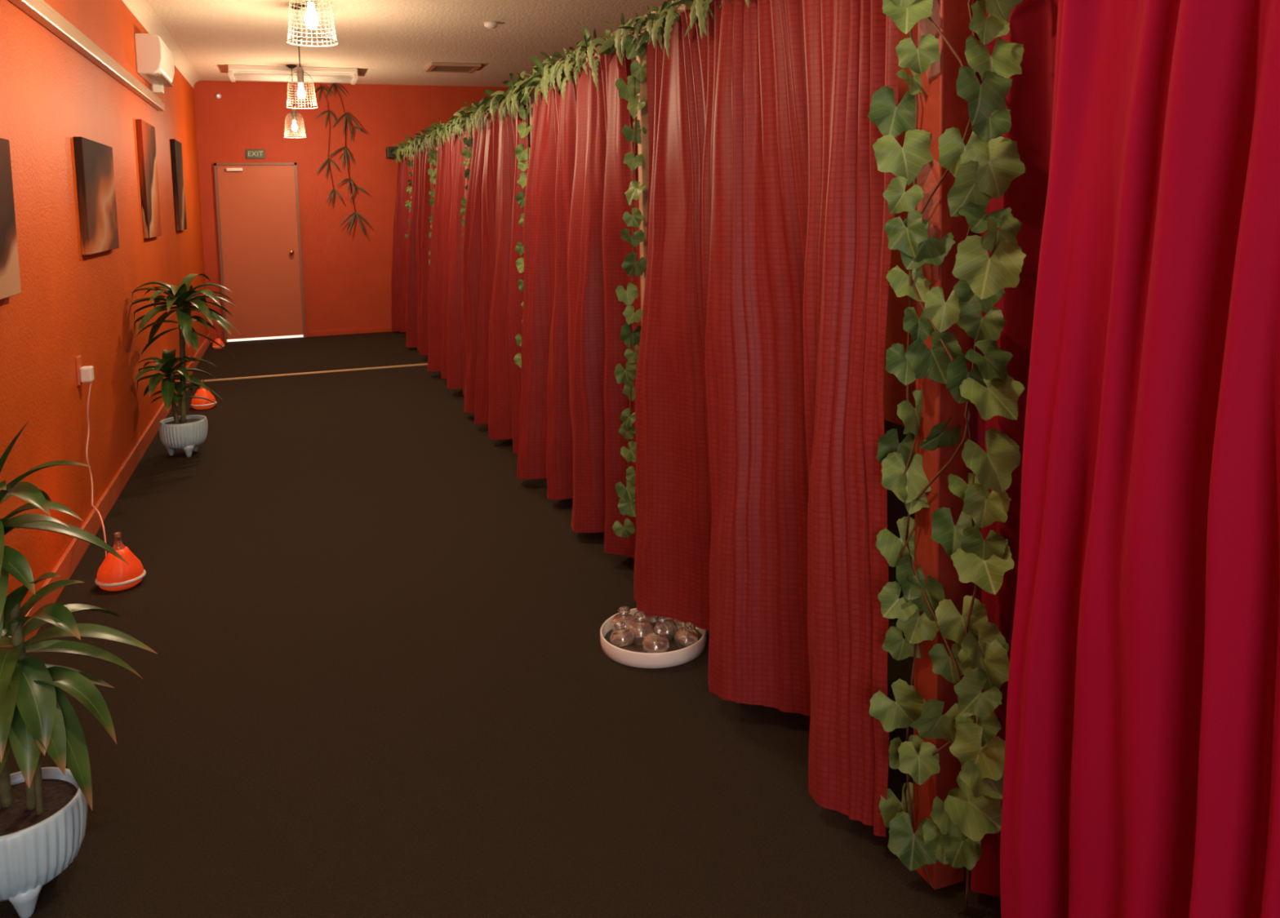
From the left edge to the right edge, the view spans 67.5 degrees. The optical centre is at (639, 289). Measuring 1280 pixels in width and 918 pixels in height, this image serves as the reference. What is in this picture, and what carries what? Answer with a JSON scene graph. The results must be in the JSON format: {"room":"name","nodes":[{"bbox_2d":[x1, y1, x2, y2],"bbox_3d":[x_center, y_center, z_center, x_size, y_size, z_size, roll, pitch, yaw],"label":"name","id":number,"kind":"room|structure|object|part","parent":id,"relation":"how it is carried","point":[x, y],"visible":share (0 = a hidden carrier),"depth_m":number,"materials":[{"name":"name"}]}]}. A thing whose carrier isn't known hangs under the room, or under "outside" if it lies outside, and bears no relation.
{"room":"massage parlor corridor","nodes":[
{"label":"massage parlor corridor","id":0,"kind":"room"},
{"bbox_2d":[0,767,87,917],"bbox_3d":[-1.368,1.232,2.103,0.276,0.219,0.276,-3,6,-20],"label":"pot","id":1,"kind":"object","parent":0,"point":[39,839],"depth_m":2.05,"materials":[{"name":"ceramic"}]},
{"bbox_2d":[0,0,208,608],"bbox_3d":[-2.680,-0.322,4.441,0.100,2.940,13.400,-3,6,-20],"label":"wall","id":2,"kind":"structure","parent":0,"point":[70,304],"depth_m":4.42,"materials":[{"name":"orange paint"}]},
{"bbox_2d":[0,137,21,299],"bbox_3d":[-2.092,-0.225,3.025,0.035,0.540,0.730,-3,6,-20],"label":"picture","id":3,"kind":"object","parent":2,"relation":"attached to","point":[10,278],"visible":1,"depth_m":3.28},
{"bbox_2d":[75,355,94,386],"bbox_3d":[-2.534,0.369,4.371,0.060,0.130,0.070,-3,6,-20],"label":"power socket","id":4,"kind":"object","parent":2,"relation":"attached to","point":[84,374],"visible":1,"depth_m":4.35,"materials":[{"name":"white plastic"}]},
{"bbox_3d":[-2.556,0.370,4.363,0.012,0.130,0.070,-3,6,-20],"label":"socket plate","id":5,"kind":"part","parent":4,"relation":"part of","materials":[{"name":"orange paint"}]},
{"bbox_2d":[85,382,106,557],"bbox_3d":[-2.372,0.797,4.155,0.046,0.712,0.604,-4,6,-31],"label":"lamp cord","id":6,"kind":"object","parent":4,"relation":"hanging from","point":[89,392],"visible":0.95,"depth_m":4.31,"materials":[{"name":"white plastic"}]},
{"bbox_2d":[8,0,164,111],"bbox_3d":[-2.072,-1.062,2.865,0.049,0.095,10.050,-3,6,-20],"label":"cable trunking","id":7,"kind":"object","parent":2,"relation":"attached to","point":[40,11],"visible":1,"depth_m":4.65,"materials":[{"name":"beige plastic"}]},
{"bbox_2d":[73,136,119,254],"bbox_3d":[-2.794,-0.476,4.936,0.035,0.560,0.830,-3,6,-20],"label":"picture","id":8,"kind":"object","parent":2,"relation":"attached to","point":[94,161],"visible":1,"depth_m":4.78},
{"bbox_2d":[22,333,210,645],"bbox_3d":[-2.597,1.083,4.590,0.018,0.110,13.400,-3,6,-20],"label":"baseboard","id":9,"kind":"structure","parent":2,"relation":"attached to","point":[75,551],"depth_m":4.70,"materials":[{"name":"orange paint"}]},
{"bbox_2d":[135,119,161,238],"bbox_3d":[-3.470,-0.771,6.769,0.035,0.800,0.670,-3,6,-20],"label":"picture","id":10,"kind":"object","parent":2,"relation":"attached to","point":[145,132],"visible":1,"depth_m":6.61},
{"bbox_2d":[133,32,174,93],"bbox_3d":[-3.507,-1.624,6.940,0.168,0.330,0.750,-3,6,-20],"label":"air conditioner","id":11,"kind":"object","parent":2,"relation":"attached to","point":[155,64],"visible":1,"depth_m":6.61,"materials":[{"name":"white plastic"}]},
{"bbox_2d":[122,0,201,88],"bbox_3d":[-2.620,-1.746,4.343,0.090,0.090,13.400,-3,6,-20],"label":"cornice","id":12,"kind":"structure","parent":2,"relation":"attached to","point":[141,10],"depth_m":7.58,"materials":[{"name":"beige"}]},
{"bbox_2d":[169,138,186,231],"bbox_3d":[-4.117,-0.925,8.543,0.035,0.790,0.560,-3,6,-20],"label":"picture","id":13,"kind":"object","parent":2,"relation":"attached to","point":[175,146],"visible":1,"depth_m":8.36},
{"bbox_2d":[158,414,208,457],"bbox_3d":[-2.813,0.913,5.906,0.276,0.219,0.276,-3,6,-20],"label":"pot","id":14,"kind":"object","parent":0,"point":[186,433],"depth_m":5.82,"materials":[{"name":"ceramic"}]},
{"bbox_2d":[193,80,508,342],"bbox_3d":[-2.754,-0.973,11.567,4.850,2.940,0.100,-3,6,-20],"label":"wall","id":15,"kind":"structure","parent":0,"point":[347,280],"depth_m":11.21,"materials":[{"name":"red paint"}]},
{"bbox_2d":[215,93,221,98],"bbox_3d":[-4.705,-2.158,10.680,0.060,0.060,0.040,-3,6,-20],"label":"wall sensor","id":16,"kind":"object","parent":15,"relation":"attached to","point":[218,95],"visible":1,"depth_m":10.68,"materials":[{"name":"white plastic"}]},
{"bbox_2d":[245,149,265,158],"bbox_3d":[-4.366,-1.536,10.864,0.200,0.105,0.024,-3,6,-20],"label":"exit sign","id":17,"kind":"object","parent":15,"relation":"attached to","point":[250,153],"visible":1,"depth_m":10.86,"materials":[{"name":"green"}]},
{"bbox_2d":[213,162,305,342],"bbox_3d":[-4.340,-0.426,10.954,0.872,2.026,0.050,-3,6,-20],"label":"door frame","id":18,"kind":"structure","parent":15,"relation":"attached to","point":[249,163],"depth_m":10.87,"materials":[{"name":"brown paint"}]},
{"bbox_2d":[216,164,303,342],"bbox_3d":[-4.330,-0.413,10.929,0.820,1.996,0.104,-3,6,-20],"label":"door","id":19,"kind":"structure","parent":15,"relation":"in","point":[258,212],"depth_m":10.95,"materials":[{"name":"paint"}]},
{"bbox_3d":[-4.015,-0.426,11.027,0.056,0.056,0.075,-3,6,-20],"label":"knob","id":20,"kind":"part","parent":19,"relation":"part of","materials":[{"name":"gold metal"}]},
{"bbox_2d":[309,326,399,337],"bbox_3d":[-2.197,0.439,11.825,3.570,0.060,0.018,-3,6,-20],"label":"baseboard","id":21,"kind":"structure","parent":15,"relation":"attached to","point":[335,332],"depth_m":11.37,"materials":[{"name":"red paint"}]},
{"bbox_2d":[386,146,398,158],"bbox_3d":[-2.916,-1.612,11.288,0.140,0.130,0.208,-3,6,-20],"label":"wall speaker","id":22,"kind":"object","parent":15,"relation":"attached to","point":[388,149],"visible":0.63,"depth_m":11.19,"materials":[{"name":"black plastic"}]},
{"bbox_2d":[416,0,714,144],"bbox_3d":[-0.570,-1.142,5.301,0.060,0.069,13.099,-3,6,-20],"label":"rail","id":23,"kind":"object","parent":15,"relation":"attached to","point":[682,7],"visible":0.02,"depth_m":3.61,"materials":[{"name":"brown wood"}]},
{"bbox_2d":[391,139,409,164],"bbox_3d":[-2.631,-1.532,10.717,0.230,0.249,1.359,-3,6,-20],"label":"leaf garland","id":24,"kind":"object","parent":23,"relation":"hanging from","point":[402,148],"visible":0.8,"depth_m":10.70,"materials":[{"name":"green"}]},
{"bbox_2d":[391,152,413,333],"bbox_3d":[-2.656,-0.513,10.844,0.286,2.087,1.233,-3,6,-20],"label":"curtain","id":25,"kind":"object","parent":23,"relation":"hanging from","point":[402,215],"visible":0.44,"depth_m":11.15,"materials":[{"name":"red fabric"}]},
{"bbox_2d":[404,127,433,160],"bbox_3d":[-2.124,-1.412,9.297,0.165,0.277,1.820,-3,6,-21],"label":"leaf garland","id":26,"kind":"object","parent":23,"relation":"hanging from","point":[421,140],"visible":0.8,"depth_m":9.32,"materials":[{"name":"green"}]},
{"bbox_2d":[404,143,437,355],"bbox_3d":[-2.076,-0.389,9.360,0.279,2.086,1.579,-3,6,-23],"label":"curtain","id":27,"kind":"object","parent":23,"relation":"hanging from","point":[419,243],"visible":0.59,"depth_m":9.55,"materials":[{"name":"red fabric"}]},
{"bbox_2d":[426,107,469,151],"bbox_3d":[-1.535,-1.280,7.711,0.185,0.269,1.835,-3,6,-20],"label":"leaf garland","id":28,"kind":"object","parent":23,"relation":"hanging from","point":[455,124],"visible":0.88,"depth_m":7.54,"materials":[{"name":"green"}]},
{"bbox_2d":[426,125,472,395],"bbox_3d":[-1.503,-0.261,7.689,0.298,2.062,1.590,-3,6,-20],"label":"curtain","id":29,"kind":"object","parent":23,"relation":"hanging from","point":[446,331],"visible":0.71,"depth_m":7.83,"materials":[{"name":"red fabric"}]},
{"bbox_2d":[462,101,530,453],"bbox_3d":[-0.893,-0.114,6.041,0.279,2.078,1.556,-3,6,-20],"label":"curtain","id":30,"kind":"object","parent":23,"relation":"hanging from","point":[492,298],"visible":0.76,"depth_m":5.93,"materials":[{"name":"red fabric"}]},
{"bbox_2d":[461,71,532,138],"bbox_3d":[-0.927,-1.139,6.018,0.175,0.273,1.807,-3,6,-20],"label":"leaf garland","id":31,"kind":"object","parent":23,"relation":"hanging from","point":[503,98],"visible":0.84,"depth_m":5.78,"materials":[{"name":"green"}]},
{"bbox_2d":[511,13,634,110],"bbox_3d":[-0.316,-1.004,4.382,0.210,0.280,1.796,-3,6,-20],"label":"leaf garland","id":32,"kind":"object","parent":23,"relation":"hanging from","point":[553,73],"visible":0.95,"depth_m":4.30,"materials":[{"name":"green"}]},
{"bbox_3d":[-0.293,-1.060,4.400,0.027,0.037,1.711,-3,6,-20],"label":"garland stem","id":33,"kind":"part","parent":32,"relation":"part of","materials":[{"name":"brown"}]},
{"bbox_2d":[516,49,641,558],"bbox_3d":[-0.276,0.021,4.418,0.285,2.075,1.547,-3,6,-23],"label":"curtain","id":34,"kind":"object","parent":23,"relation":"hanging from","point":[573,402],"visible":0.85,"depth_m":4.22,"materials":[{"name":"red fabric"}]},
{"bbox_2d":[616,0,749,60],"bbox_3d":[0.269,-0.865,2.742,0.209,0.302,1.752,-3,6,-20],"label":"leaf garland","id":35,"kind":"object","parent":23,"relation":"hanging from","point":[664,19],"visible":1,"depth_m":3.19,"materials":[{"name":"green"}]},
{"bbox_2d":[633,0,898,837],"bbox_3d":[0.270,0.152,2.785,0.251,2.061,1.548,-3,6,-22],"label":"curtain","id":36,"kind":"object","parent":23,"relation":"hanging from","point":[761,499],"visible":0.98,"depth_m":2.66,"materials":[{"name":"red fabric"}]},
{"bbox_2d":[967,0,990,718],"bbox_3d":[1.782,0.166,2.522,2.280,2.060,0.050,-3,6,-20],"label":"curtain","id":37,"kind":"object","parent":23,"relation":"hanging from","point":[976,424],"visible":0.02,"depth_m":2.17,"materials":[{"name":"red fabric"}]},
{"bbox_2d":[970,0,1058,897],"bbox_3d":[0.838,0.261,1.673,0.121,2.098,0.720,-3,6,-20],"label":"curtain","id":38,"kind":"object","parent":23,"relation":"hanging from","point":[1033,24],"visible":0.06,"depth_m":1.87,"materials":[{"name":"red fabric"}]},
{"bbox_2d":[1000,0,1279,917],"bbox_3d":[0.821,0.327,0.952,0.181,2.098,1.371,-3,6,-20],"label":"curtain","id":39,"kind":"object","parent":23,"relation":"hanging from","point":[1141,780],"visible":1,"depth_m":1.25,"materials":[{"name":"fabric"}]},
{"bbox_2d":[146,0,667,87],"bbox_3d":[-0.496,-1.958,5.153,4.850,0.100,13.500,-3,6,-20],"label":"ceiling","id":40,"kind":"structure","parent":0,"point":[388,42],"depth_m":7.97,"materials":[{"name":"beige paint"}]},
{"bbox_2d":[227,64,357,84],"bbox_3d":[-3.604,-2.233,9.976,1.240,0.104,0.560,-3,6,-20],"label":"batten","id":41,"kind":"object","parent":40,"relation":"attached to","point":[236,72],"visible":0.94,"depth_m":9.82,"materials":[{"name":"white plastic"}]},
{"bbox_2d":[284,64,306,137],"bbox_3d":[-3.502,-1.900,9.667,0.216,0.716,0.216,-3,6,-20],"label":"pendant lamp","id":42,"kind":"object","parent":40,"relation":"hanging from","point":[294,126],"visible":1,"depth_m":9.66,"materials":[{"name":"grey wicker"}]},
{"bbox_2d":[291,108,296,119],"bbox_3d":[-3.500,-1.769,9.679,0.046,0.110,0.046,-3,6,-20],"label":"socket","id":43,"kind":"object","parent":42,"relation":"attached to","point":[293,111],"depth_m":9.66,"materials":[{"name":"brown metal"}]},
{"bbox_3d":[-3.497,-1.657,9.690,0.058,0.115,0.058,-3,6,-20],"label":"bulb","id":44,"kind":"part","parent":42,"relation":"part of","materials":[{"name":"beige glass"}]},
{"bbox_3d":[-3.498,-1.668,9.689,0.216,0.251,0.216,-3,6,-20],"label":"lamp shade","id":45,"kind":"part","parent":42,"relation":"part of","materials":[{"name":"white wicker"}]},
{"bbox_2d":[285,3,317,108],"bbox_3d":[-2.428,-1.661,6.823,0.216,0.716,0.216,-3,6,-20],"label":"pendant lamp","id":46,"kind":"object","parent":40,"relation":"hanging from","point":[300,92],"visible":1,"depth_m":6.82,"materials":[{"name":"grey"}]},
{"bbox_3d":[-2.430,-1.765,6.813,0.007,0.450,0.007,-1,5,3],"label":"cord","id":47,"kind":"part","parent":46,"relation":"part of","materials":[{"name":"grey plastic"}]},
{"bbox_2d":[297,66,303,83],"bbox_3d":[-2.425,-1.531,6.835,0.046,0.110,0.046,-3,6,-20],"label":"socket","id":48,"kind":"object","parent":46,"relation":"attached to","point":[300,69],"depth_m":6.82,"materials":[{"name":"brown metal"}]},
{"bbox_3d":[-2.423,-1.419,6.845,0.058,0.115,0.058,-3,6,-20],"label":"bulb","id":49,"kind":"part","parent":46,"relation":"part of","materials":[{"name":"beige glass"}]},
{"bbox_3d":[-2.423,-1.429,6.844,0.216,0.251,0.216,-3,6,-20],"label":"lamp shade","id":50,"kind":"part","parent":46,"relation":"part of","materials":[{"name":"white wicker"}]},
{"bbox_2d":[286,0,338,46],"bbox_3d":[-1.441,-1.437,4.159,0.216,0.716,0.216,-3,6,-20],"label":"pendant lamp","id":51,"kind":"object","parent":40,"relation":"hanging from","point":[311,19],"visible":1,"depth_m":4.16,"materials":[{"name":"grey"}]},
{"bbox_3d":[-1.436,-1.195,4.181,0.058,0.115,0.058,-3,6,-20],"label":"bulb","id":52,"kind":"part","parent":51,"relation":"part of","materials":[{"name":"beige glass"}]},
{"bbox_2d":[311,83,371,236],"bbox_3d":[-3.472,-1.497,11.141,0.616,1.812,0.055,-3,6,-20],"label":"bamboo","id":53,"kind":"object","parent":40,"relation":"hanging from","point":[344,153],"visible":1,"depth_m":11.14,"materials":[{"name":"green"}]},
{"bbox_2d":[425,62,481,72],"bbox_3d":[-1.944,-2.300,9.935,0.500,0.029,0.500,-3,6,-20],"label":"ceiling vent","id":54,"kind":"object","parent":40,"relation":"in","point":[433,66],"visible":1,"depth_m":9.85,"materials":[{"name":"beige metal"}]},
{"bbox_2d":[484,21,497,28],"bbox_3d":[-1.181,-2.091,7.583,0.110,0.049,0.110,-3,6,-20],"label":"smoke detector","id":55,"kind":"object","parent":40,"relation":"attached to","point":[489,24],"visible":1,"depth_m":7.55,"materials":[{"name":"white plastic"}]},
{"bbox_2d":[0,331,1000,917],"bbox_3d":[-0.436,1.069,5.430,4.850,0.100,13.500,-3,6,-20],"label":"floor","id":56,"kind":"structure","parent":0,"point":[380,682],"depth_m":2.86,"materials":[{"name":"carpet"}]},
{"bbox_2d":[0,419,158,917],"bbox_3d":[-1.374,0.806,2.124,0.459,1.062,0.512,-6,7,-43],"label":"dracaena","id":57,"kind":"object","parent":56,"relation":"on","point":[43,811],"visible":1,"depth_m":2.06,"materials":[{"name":"plant"}]},
{"bbox_2d":[94,532,146,591],"bbox_3d":[-2.097,1.088,3.854,0.182,0.215,0.182,-3,6,-20],"label":"lamp","id":58,"kind":"object","parent":56,"relation":"on","point":[113,574],"visible":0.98,"depth_m":3.81,"materials":[{"name":"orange plastic"}]},
{"bbox_3d":[-2.096,1.096,3.855,0.168,0.117,0.166,-3,6,-20],"label":"lamp shade","id":59,"kind":"part","parent":58,"relation":"part of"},
{"bbox_2d":[128,273,239,457],"bbox_3d":[-2.765,0.468,5.884,0.631,1.106,0.765,-3,6,-20],"label":"dracaena","id":60,"kind":"object","parent":56,"relation":"on","point":[186,433],"visible":1,"depth_m":5.80,"materials":[{"name":"plant"}]},
{"bbox_2d":[190,379,216,409],"bbox_3d":[-3.328,0.798,7.289,0.182,0.215,0.182,-3,6,-20],"label":"lamp","id":61,"kind":"object","parent":56,"relation":"on","point":[197,403],"visible":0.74,"depth_m":7.24,"materials":[{"name":"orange plastic"}]},
{"bbox_3d":[-3.327,0.806,7.290,0.168,0.117,0.166,-3,6,-20],"label":"lamp shade","id":62,"kind":"part","parent":61,"relation":"part of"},
{"bbox_2d":[212,334,224,348],"bbox_3d":[-4.601,0.569,10.436,0.127,0.150,0.127,-3,6,-20],"label":"lamp","id":63,"kind":"object","parent":56,"relation":"on","point":[217,340],"visible":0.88,"depth_m":10.40,"materials":[{"name":"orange plastic"}]},
{"bbox_3d":[-4.601,0.574,10.436,0.118,0.082,0.116,-3,6,-20],"label":"lamp shade","id":64,"kind":"part","parent":63,"relation":"part of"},
{"bbox_2d":[186,363,427,382],"bbox_3d":[-2.967,0.762,8.749,2.130,0.008,0.055,-3,6,-20],"label":"floor strip","id":65,"kind":"structure","parent":56,"relation":"on","point":[423,364],"depth_m":8.73,"materials":[{"name":"gold metal"}]},
{"bbox_2d":[528,87,534,142],"bbox_3d":[-0.559,-0.038,5.313,0.045,2.130,0.045,-3,6,-20],"label":"wooden post","id":66,"kind":"object","parent":56,"relation":"on","point":[531,100],"visible":0.13,"depth_m":5.20,"materials":[{"name":"brown wood"}]},
{"bbox_2d":[513,89,532,368],"bbox_3d":[-0.637,-0.186,5.246,0.143,1.800,0.105,0,5,9],"label":"ivy garland","id":67,"kind":"object","parent":66,"relation":"attached to","point":[522,154],"visible":0.45,"depth_m":5.23,"materials":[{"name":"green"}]},
{"bbox_2d":[635,32,648,310],"bbox_3d":[0.032,0.099,3.693,0.045,2.130,0.045,-3,6,-20],"label":"wooden post","id":68,"kind":"object","parent":56,"relation":"on","point":[642,114],"visible":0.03,"depth_m":3.62,"materials":[{"name":"brown wood"}]},
{"bbox_2d":[612,34,646,537],"bbox_3d":[-0.038,0.011,3.613,0.168,1.919,0.130,-3,6,-20],"label":"ivy garland","id":69,"kind":"object","parent":68,"relation":"attached to","point":[626,504],"visible":0.91,"depth_m":3.62,"materials":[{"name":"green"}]},
{"bbox_2d":[600,608,706,668],"bbox_3d":[0.045,1.181,3.255,0.360,0.054,0.360,-3,6,-20],"label":"round tray","id":70,"kind":"object","parent":56,"relation":"on","point":[632,655],"visible":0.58,"depth_m":3.12,"materials":[{"name":"white ceramic"}]},
{"bbox_2d":[609,621,634,648],"bbox_3d":[-0.060,1.158,3.205,0.082,0.084,0.081,-5,7,-40],"label":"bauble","id":71,"kind":"object","parent":70,"relation":"on","point":[622,637],"visible":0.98,"depth_m":3.18,"materials":[{"name":"clear"}]},
{"bbox_2d":[610,605,635,631],"bbox_3d":[-0.055,1.145,3.315,0.093,0.091,0.093,-4,6,-32],"label":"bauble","id":72,"kind":"object","parent":70,"relation":"on","point":[623,615],"visible":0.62,"depth_m":3.30,"materials":[{"name":"clear glass"}]},
{"bbox_2d":[627,610,653,645],"bbox_3d":[0.001,1.145,3.247,0.094,0.102,0.094,3,7,38],"label":"ornament","id":73,"kind":"object","parent":70,"relation":"on","point":[640,627],"visible":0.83,"depth_m":3.22,"materials":[{"name":"clear glass"}]},
{"bbox_2d":[642,624,669,653],"bbox_3d":[0.052,1.154,3.136,0.090,0.103,0.090,-4,6,-25],"label":"ornament","id":74,"kind":"object","parent":70,"relation":"on","point":[653,642],"visible":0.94,"depth_m":3.11,"materials":[{"name":"clear"}]},
{"bbox_2d":[645,615,666,627],"bbox_3d":[0.048,1.137,3.364,0.093,0.093,0.093,3,7,40],"label":"glass","id":75,"kind":"object","parent":70,"relation":"on","point":[651,619],"visible":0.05,"depth_m":3.32,"materials":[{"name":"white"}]},
{"bbox_2d":[653,616,677,639],"bbox_3d":[0.088,1.150,3.260,0.082,0.085,0.083,-2,5,-7],"label":"ornament","id":76,"kind":"object","parent":70,"relation":"on","point":[670,625],"visible":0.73,"depth_m":3.24,"materials":[{"name":"clear"}]},
{"bbox_2d":[671,618,685,630],"bbox_3d":[0.148,1.143,3.314,0.079,0.086,0.078,-2,5,-5],"label":"ornament","id":77,"kind":"object","parent":70,"relation":"on","point":[680,624],"visible":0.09,"depth_m":3.28,"materials":[{"name":"clear"}]},
{"bbox_2d":[674,622,697,648],"bbox_3d":[0.153,1.152,3.186,0.079,0.091,0.079,1,6,24],"label":"ornament","id":78,"kind":"object","parent":70,"relation":"on","point":[685,637],"visible":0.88,"depth_m":3.16,"materials":[{"name":"clear"}]},
{"bbox_2d":[912,0,973,890],"bbox_3d":[0.640,0.239,2.026,0.080,2.130,0.080,-3,6,-20],"label":"wooden post","id":79,"kind":"object","parent":56,"relation":"on","point":[942,108],"visible":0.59,"depth_m":1.99,"materials":[{"name":"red wood"}]},
{"bbox_2d":[867,0,1026,916],"bbox_3d":[0.599,0.240,1.910,0.167,2.094,0.426,-3,6,-20],"label":"ivy garland","id":80,"kind":"object","parent":79,"relation":"hanging from","point":[983,170],"visible":0.98,"depth_m":1.88,"materials":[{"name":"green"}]},
{"bbox_3d":[-1.764,-0.316,8.619,0.045,2.130,0.045,-3,6,-20],"label":"wooden post","id":81,"kind":"object","parent":56,"relation":"on","visible":0},
{"bbox_2d":[427,137,437,264],"bbox_3d":[-1.839,-0.463,8.539,0.150,1.800,0.124,0,5,9],"label":"ivy garland","id":82,"kind":"object","parent":81,"relation":"attached to","point":[433,156],"visible":0.31,"depth_m":8.50,"materials":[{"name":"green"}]},
{"bbox_3d":[-1.156,-0.176,6.952,0.045,2.130,0.045,-3,6,-20],"label":"wooden post","id":83,"kind":"object","parent":56,"relation":"on","visible":0},
{"bbox_2d":[460,120,473,303],"bbox_3d":[-1.219,-0.323,6.877,0.157,1.800,0.146,-3,6,-20],"label":"ivy garland","id":84,"kind":"object","parent":83,"relation":"attached to","point":[468,154],"visible":0.28,"depth_m":6.83,"materials":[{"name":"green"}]},
{"bbox_3d":[-2.365,-0.455,10.268,0.045,2.130,0.045,-3,6,-20],"label":"wooden post","id":85,"kind":"object","parent":56,"relation":"on","visible":0},
{"bbox_2d":[404,151,413,275],"bbox_3d":[-2.430,-0.603,10.204,0.169,1.800,0.105,-3,6,-20],"label":"ivy garland","id":86,"kind":"object","parent":85,"relation":"attached to","point":[409,163],"visible":0.27,"depth_m":10.18,"materials":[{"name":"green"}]},
{"bbox_2d":[632,7,918,426],"bbox_3d":[1.783,-0.559,6.048,0.100,2.940,13.400,-3,6,-20],"label":"wall","id":87,"kind":"structure","parent":0,"point":[894,391],"depth_m":6.28,"materials":[{"name":"red paint"}]}
]}

